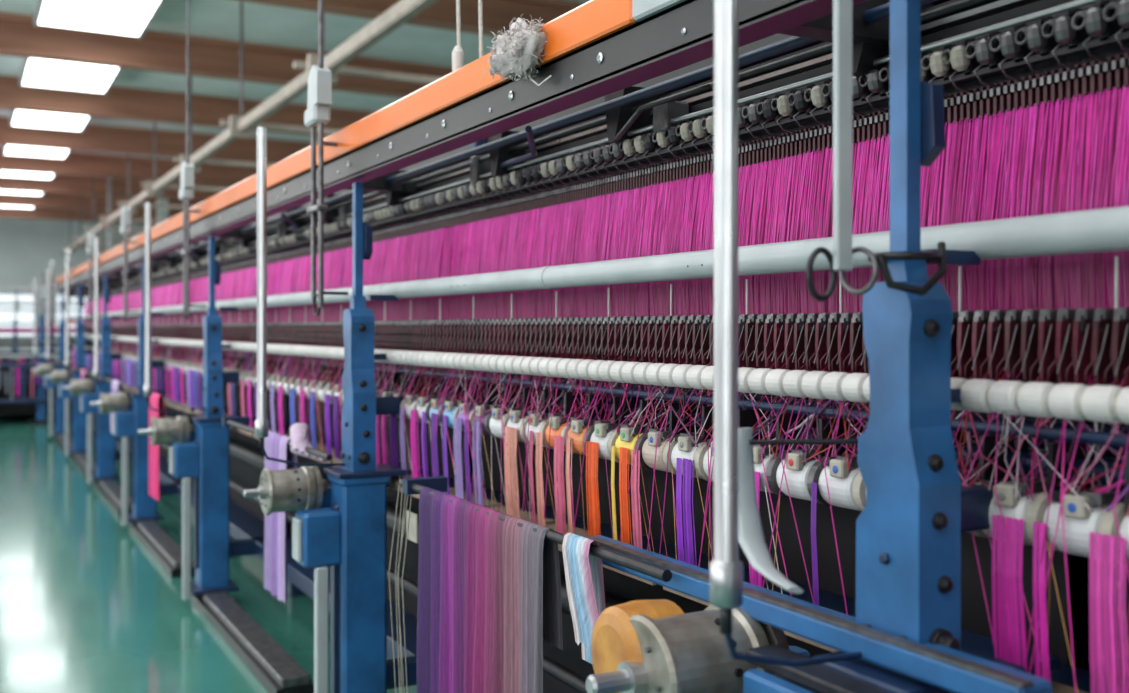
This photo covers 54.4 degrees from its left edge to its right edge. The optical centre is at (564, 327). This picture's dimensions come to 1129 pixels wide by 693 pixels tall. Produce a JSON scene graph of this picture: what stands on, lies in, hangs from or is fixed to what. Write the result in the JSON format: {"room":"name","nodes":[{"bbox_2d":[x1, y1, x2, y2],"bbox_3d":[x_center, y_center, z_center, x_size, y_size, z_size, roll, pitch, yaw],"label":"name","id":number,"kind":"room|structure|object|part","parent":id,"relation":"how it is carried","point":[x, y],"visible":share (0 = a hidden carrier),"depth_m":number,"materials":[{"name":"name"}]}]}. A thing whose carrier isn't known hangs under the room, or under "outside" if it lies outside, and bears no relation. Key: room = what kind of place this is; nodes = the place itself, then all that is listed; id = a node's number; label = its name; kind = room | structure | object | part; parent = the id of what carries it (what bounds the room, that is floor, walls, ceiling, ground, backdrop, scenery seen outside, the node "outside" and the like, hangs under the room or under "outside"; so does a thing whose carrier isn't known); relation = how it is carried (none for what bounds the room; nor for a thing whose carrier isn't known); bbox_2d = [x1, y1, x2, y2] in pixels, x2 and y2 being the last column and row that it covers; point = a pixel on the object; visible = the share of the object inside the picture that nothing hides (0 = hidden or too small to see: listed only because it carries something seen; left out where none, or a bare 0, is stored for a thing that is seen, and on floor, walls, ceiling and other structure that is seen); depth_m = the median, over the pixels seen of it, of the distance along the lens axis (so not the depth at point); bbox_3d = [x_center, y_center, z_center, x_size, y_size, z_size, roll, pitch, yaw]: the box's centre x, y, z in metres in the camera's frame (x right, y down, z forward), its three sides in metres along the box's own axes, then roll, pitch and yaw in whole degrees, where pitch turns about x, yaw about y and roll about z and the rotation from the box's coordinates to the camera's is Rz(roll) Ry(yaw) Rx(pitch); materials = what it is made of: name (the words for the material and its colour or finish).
{"room":"textile factory","nodes":[
{"label":"textile factory","id":0,"kind":"room"},
{"bbox_2d":[0,205,34,208],"bbox_3d":[-14.700,-3.390,29.292,1.100,0.220,1.800,0,0,-29],"label":"ceiling light panel","id":1,"kind":"object","parent":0,"point":[0,205],"depth_m":29.82,"materials":[{"name":"white plastic"}]},
{"bbox_2d":[0,190,43,195],"bbox_3d":[-13.060,-3.390,26.314,1.100,0.220,1.800,0,0,-29],"label":"ceiling light panel","id":2,"kind":"object","parent":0,"point":[1,191],"depth_m":26.74,"materials":[{"name":"white plastic"}]},
{"bbox_2d":[0,171,55,179],"bbox_3d":[-11.420,-3.390,23.335,1.100,0.220,1.800,0,0,-29],"label":"ceiling light panel","id":3,"kind":"object","parent":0,"point":[2,173],"depth_m":23.61,"materials":[{"name":"white plastic"}]},
{"bbox_2d":[0,218,156,361],"bbox_3d":[-15.220,-1.000,32.830,13.400,5.000,0.200,0,0,-29],"label":"wall","id":4,"kind":"structure","parent":0,"point":[28,247],"depth_m":32.52,"materials":[{"name":"paint"}]},
{"bbox_2d":[0,292,33,337],"bbox_3d":[-16.805,-0.375,31.769,2.700,1.350,0.130,0,0,-29],"label":"window","id":5,"kind":"structure","parent":4,"relation":"in","point":[25,314],"depth_m":32.19,"materials":[{"name":"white glass"}]},
{"bbox_2d":[54,293,87,337],"bbox_3d":[-14.002,-0.375,33.312,2.700,1.350,0.130,0,0,-29],"label":"window","id":6,"kind":"structure","parent":4,"relation":"in","point":[73,310],"depth_m":32.78,"materials":[{"name":"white glass"}]},
{"bbox_2d":[0,412,416,692],"bbox_3d":[-5.527,1.550,15.222,13.400,0.100,40.400,0,0,-29],"label":"floor","id":7,"kind":"structure","parent":0,"point":[85,606],"depth_m":6.04,"materials":[{"name":"teal paint"}]},
{"bbox_2d":[0,290,58,363],"bbox_3d":[-13.847,0.300,27.536,2.100,2.400,5.200,0,0,-29],"label":"machine","id":8,"kind":"object","parent":7,"relation":"on","point":[14,349],"visible":0.25,"depth_m":25.55,"materials":[{"name":"blue paint"}]},
{"bbox_2d":[0,271,92,424],"bbox_3d":[-9.892,0.300,20.352,2.100,2.400,7.800,0,0,-29],"label":"machine","id":9,"kind":"object","parent":7,"relation":"on","point":[22,391],"visible":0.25,"depth_m":17.19,"materials":[{"name":"blue paint"}]},
{"bbox_2d":[0,178,110,305],"bbox_3d":[-10.861,-1.000,24.911,12.800,5.000,0.120,0,0,-29],"label":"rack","id":10,"kind":"object","parent":7,"relation":"on","point":[109,228],"visible":0.03,"depth_m":24.37,"materials":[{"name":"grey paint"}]},
{"bbox_2d":[157,199,167,224],"bbox_3d":[-10.477,-1.000,28.620,0.250,5.000,0.250,0,0,-29],"label":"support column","id":11,"kind":"structure","parent":7,"relation":"on","point":[162,213],"depth_m":28.51,"materials":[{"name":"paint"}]},
{"bbox_2d":[32,0,1128,692],"bbox_3d":[-2.466,-1.000,7.319,1.060,5.000,21.390,0,0,-29],"label":"machine","id":12,"kind":"object","parent":7,"relation":"on","point":[919,391],"depth_m":2.31,"materials":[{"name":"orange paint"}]},
{"bbox_3d":[-6.846,-0.470,14.748,0.131,0.860,0.150,0,0,-29],"label":"hanger rod","id":13,"kind":"part","parent":12,"relation":"part of","materials":[{"name":"metal"}]},
{"bbox_3d":[-5.640,-0.470,12.558,0.131,0.860,0.150,0,0,-29],"label":"hanger rod","id":14,"kind":"part","parent":12,"relation":"part of","materials":[{"name":"metal"}]},
{"bbox_2d":[81,369,88,395],"bbox_3d":[-4.822,0.637,11.043,0.058,0.440,0.404,0,0,-29],"label":"hanging cloth","id":15,"kind":"object","parent":12,"relation":"hanging from","point":[83,374],"visible":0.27,"depth_m":11.05,"materials":[{"name":"fabric"}]},
{"bbox_3d":[-4.434,-0.470,10.368,0.131,0.860,0.150,0,0,-29],"label":"hanger rod","id":16,"kind":"part","parent":12,"relation":"part of","materials":[{"name":"metal"}]},
{"bbox_2d":[110,379,123,434],"bbox_3d":[-3.569,0.636,8.763,0.061,0.439,0.404,0,0,-29],"label":"hanging cloth","id":17,"kind":"object","parent":12,"relation":"hanging from","point":[115,386],"visible":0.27,"depth_m":8.80,"materials":[{"name":"purple fabric"}]},
{"bbox_3d":[-3.229,-0.470,8.178,0.131,0.860,0.150,0,0,-29],"label":"hanger rod","id":18,"kind":"part","parent":12,"relation":"part of","materials":[{"name":"metal"}]},
{"bbox_2d":[149,392,165,500],"bbox_3d":[-2.421,0.695,6.515,0.059,0.615,0.353,0,0,-29],"label":"hanging cloth","id":19,"kind":"object","parent":12,"relation":"hanging from","point":[156,401],"visible":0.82,"depth_m":6.47,"materials":[{"name":"pink fabric"}]},
{"bbox_3d":[-2.023,-1.770,5.988,0.131,3.460,0.150,0,0,-29],"label":"hanger rod","id":20,"kind":"part","parent":12,"relation":"part of","materials":[{"name":"metal"}]},
{"bbox_2d":[264,431,296,604],"bbox_3d":[-1.124,0.737,4.321,0.061,0.641,0.355,0,0,-29],"label":"hanging cloth","id":21,"kind":"object","parent":12,"relation":"hanging from","point":[275,444],"visible":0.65,"depth_m":4.30,"materials":[{"name":"purple fabric"}]},
{"bbox_2d":[290,423,327,461],"bbox_3d":[-0.959,0.417,4.024,0.102,0.126,0.275,0,0,-35],"label":"cloth","id":22,"kind":"object","parent":12,"relation":"on","point":[299,439],"visible":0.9,"depth_m":4.00,"materials":[{"name":"fabric"}]},
{"bbox_3d":[-0.817,-1.770,3.798,0.131,3.460,0.150,0,0,-29],"label":"hanger rod","id":23,"kind":"part","parent":12,"relation":"part of","materials":[{"name":"metal"}]},
{"bbox_2d":[389,479,417,692],"bbox_3d":[-0.455,0.790,3.094,0.049,0.720,0.123,0,0,-29],"label":"cords","id":24,"kind":"object","parent":12,"relation":"hanging from","point":[411,518],"visible":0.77,"depth_m":3.09,"materials":[{"name":"yarn"},{"name":"cloth"}]},
{"bbox_2d":[417,486,562,692],"bbox_3d":[-0.206,0.841,2.650,0.065,0.829,0.722,0,0,-29],"label":"fabric","id":25,"kind":"object","parent":12,"relation":"hanging from","point":[489,587],"visible":1,"depth_m":2.60,"materials":[{"name":"fabric"}]},
{"bbox_2d":[482,14,551,85],"bbox_3d":[-0.113,-0.631,2.554,0.122,0.173,0.290,0,0,-29],"label":"tuft","id":26,"kind":"object","parent":12,"relation":"on","point":[517,51],"visible":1,"depth_m":2.49,"materials":[{"name":"fabric"}]},
{"bbox_3d":[-0.103,0.440,2.551,0.120,0.040,1.330,0,0,-29],"label":"cloth rod","id":27,"kind":"part","parent":12,"relation":"part of","materials":[{"name":"metal"}]},
{"bbox_3d":[-3.382,0.520,8.558,0.270,0.200,17.456,0,0,-29],"label":"rail","id":28,"kind":"part","parent":12,"relation":"part of","materials":[{"name":"white metal"}]},
{"bbox_3d":[0.051,0.548,2.168,0.059,0.263,0.170,0,0,-29],"label":"pastel fabric strip","id":29,"kind":"part","parent":12,"relation":"part of","materials":[{"name":"fabric"}]},
{"bbox_2d":[70,345,1128,565],"bbox_3d":[-2.396,0.275,7.246,0.129,0.093,18.206,0,0,-29],"label":"spool","id":30,"kind":"object","parent":12,"relation":"attached to","point":[847,489],"visible":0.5,"depth_m":2.10,"materials":[{"name":"plastic"}]},
{"bbox_3d":[-2.500,-0.132,7.340,0.061,0.061,18.472,0,0,-29],"label":"tube rail","id":31,"kind":"part","parent":12,"relation":"part of","materials":[{"name":"white metal"}]},
{"bbox_2d":[73,348,1128,692],"bbox_3d":[-2.821,0.405,7.904,0.047,0.261,15.606,0,0,-29],"label":"bundles","id":32,"kind":"object","parent":12,"relation":"on","point":[1106,558],"visible":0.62,"depth_m":2.48,"materials":[{"name":"multicoloured fabric"}]},
{"bbox_2d":[85,85,1128,325],"bbox_3d":[-2.257,-0.185,7.263,0.053,0.370,18.110,0,0,-29],"label":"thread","id":33,"kind":"object","parent":12,"relation":"attached to","point":[1072,156],"visible":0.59,"depth_m":2.34},
{"bbox_3d":[0.359,0.255,1.607,0.224,0.210,0.173,0,0,-29],"label":"hand lever","id":34,"kind":"part","parent":12,"relation":"part of","materials":[{"name":"grey paint"}]},
{"bbox_3d":[0.445,-1.768,1.537,0.216,3.463,0.103,0,0,-29],"label":"hanger rod","id":35,"kind":"part","parent":12,"relation":"part of","materials":[{"name":"grey paint"}]},
{"bbox_2d":[0,0,589,158],"bbox_3d":[-5.527,-3.550,15.222,13.400,0.100,40.400,0,0,-29],"label":"ceiling","id":36,"kind":"structure","parent":0,"point":[265,24],"depth_m":13.46,"materials":[{"name":"paint"}]},
{"bbox_2d":[2,145,70,159],"bbox_3d":[-9.781,-3.390,20.357,1.100,0.220,1.800,0,0,-29],"label":"ceiling light panel","id":37,"kind":"object","parent":36,"relation":"attached to","point":[6,149],"depth_m":20.53,"materials":[{"name":"white plastic"}]},
{"bbox_2d":[9,110,91,132],"bbox_3d":[-8.141,-3.390,17.379,1.100,0.220,1.800,0,0,-29],"label":"ceiling light panel","id":38,"kind":"object","parent":36,"relation":"attached to","point":[16,117],"depth_m":17.46,"materials":[{"name":"white plastic"}]},
{"bbox_2d":[19,58,122,94],"bbox_3d":[-6.501,-3.390,14.400,1.100,0.220,1.800,0,0,-29],"label":"ceiling light panel","id":39,"kind":"object","parent":36,"relation":"attached to","point":[32,72],"depth_m":14.35,"materials":[{"name":"white plastic"}]},
{"bbox_2d":[0,207,177,223],"bbox_3d":[-14.292,-3.285,31.143,13.000,0.430,0.230,0,0,-29],"label":"ceiling beam","id":40,"kind":"structure","parent":36,"relation":"attached to","point":[5,212],"depth_m":31.11,"materials":[{"name":"brown wood"}]},
{"bbox_2d":[33,0,164,38],"bbox_3d":[-4.861,-3.390,11.422,1.100,0.220,1.800,0,0,-29],"label":"ceiling light panel","id":41,"kind":"object","parent":36,"relation":"attached to","point":[127,17],"depth_m":11.56,"materials":[{"name":"white plastic"}]},
{"bbox_2d":[0,193,202,213],"bbox_3d":[-12.652,-3.285,28.165,13.000,0.430,0.230,0,0,-29],"label":"ceiling beam","id":42,"kind":"structure","parent":36,"relation":"attached to","point":[48,200],"depth_m":28.18,"materials":[{"name":"brown wood"}]},
{"bbox_2d":[0,174,233,200],"bbox_3d":[-11.013,-3.285,25.187,13.000,0.430,0.230,0,0,-29],"label":"ceiling beam","id":43,"kind":"structure","parent":36,"relation":"attached to","point":[64,184],"depth_m":25.22,"materials":[{"name":"brown wood"}]},
{"bbox_2d":[0,147,256,184],"bbox_3d":[-9.373,-3.285,22.208,13.000,0.430,0.230,0,0,-29],"label":"ceiling beam","id":44,"kind":"structure","parent":36,"relation":"attached to","point":[80,164],"depth_m":22.29,"materials":[{"name":"brown wood"}]},
{"bbox_2d":[0,117,310,163],"bbox_3d":[-7.733,-3.285,19.230,13.000,0.430,0.230,0,0,-29],"label":"ceiling beam","id":45,"kind":"structure","parent":36,"relation":"attached to","point":[94,138],"depth_m":19.28,"materials":[{"name":"brown wood"}]},
{"bbox_2d":[0,75,374,136],"bbox_3d":[-6.093,-3.285,16.251,13.000,0.430,0.230,0,0,-29],"label":"ceiling beam","id":46,"kind":"structure","parent":36,"relation":"attached to","point":[125,103],"depth_m":16.17,"materials":[{"name":"brown wood"}]},
{"bbox_2d":[0,12,451,97],"bbox_3d":[-4.453,-3.285,13.273,13.000,0.430,0.230,0,0,-29],"label":"ceiling beam","id":47,"kind":"structure","parent":36,"relation":"attached to","point":[156,51],"depth_m":13.17,"materials":[{"name":"brown wood"}]},
{"bbox_2d":[62,0,439,255],"bbox_3d":[-4.793,-2.775,15.341,1.400,1.450,38.500,0,0,-29],"label":"pipe","id":48,"kind":"object","parent":36,"relation":"hanging from","point":[241,126],"visible":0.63,"depth_m":11.71,"materials":[{"name":"metal"}]},
{"bbox_2d":[239,0,583,36],"bbox_3d":[-2.814,-3.285,10.294,13.000,0.430,0.230,0,0,-29],"label":"ceiling beam","id":49,"kind":"structure","parent":36,"relation":"attached to","point":[497,14],"depth_m":11.23,"materials":[{"name":"brown wood"}]},
{"bbox_2d":[452,0,482,71],"bbox_3d":[-0.281,-2.110,3.206,0.036,2.780,0.188,0,0,-29],"label":"cable","id":50,"kind":"object","parent":36,"relation":"hanging from","point":[457,54],"visible":0.65,"depth_m":3.26,"materials":[{"name":"white plastic"}]}
]}

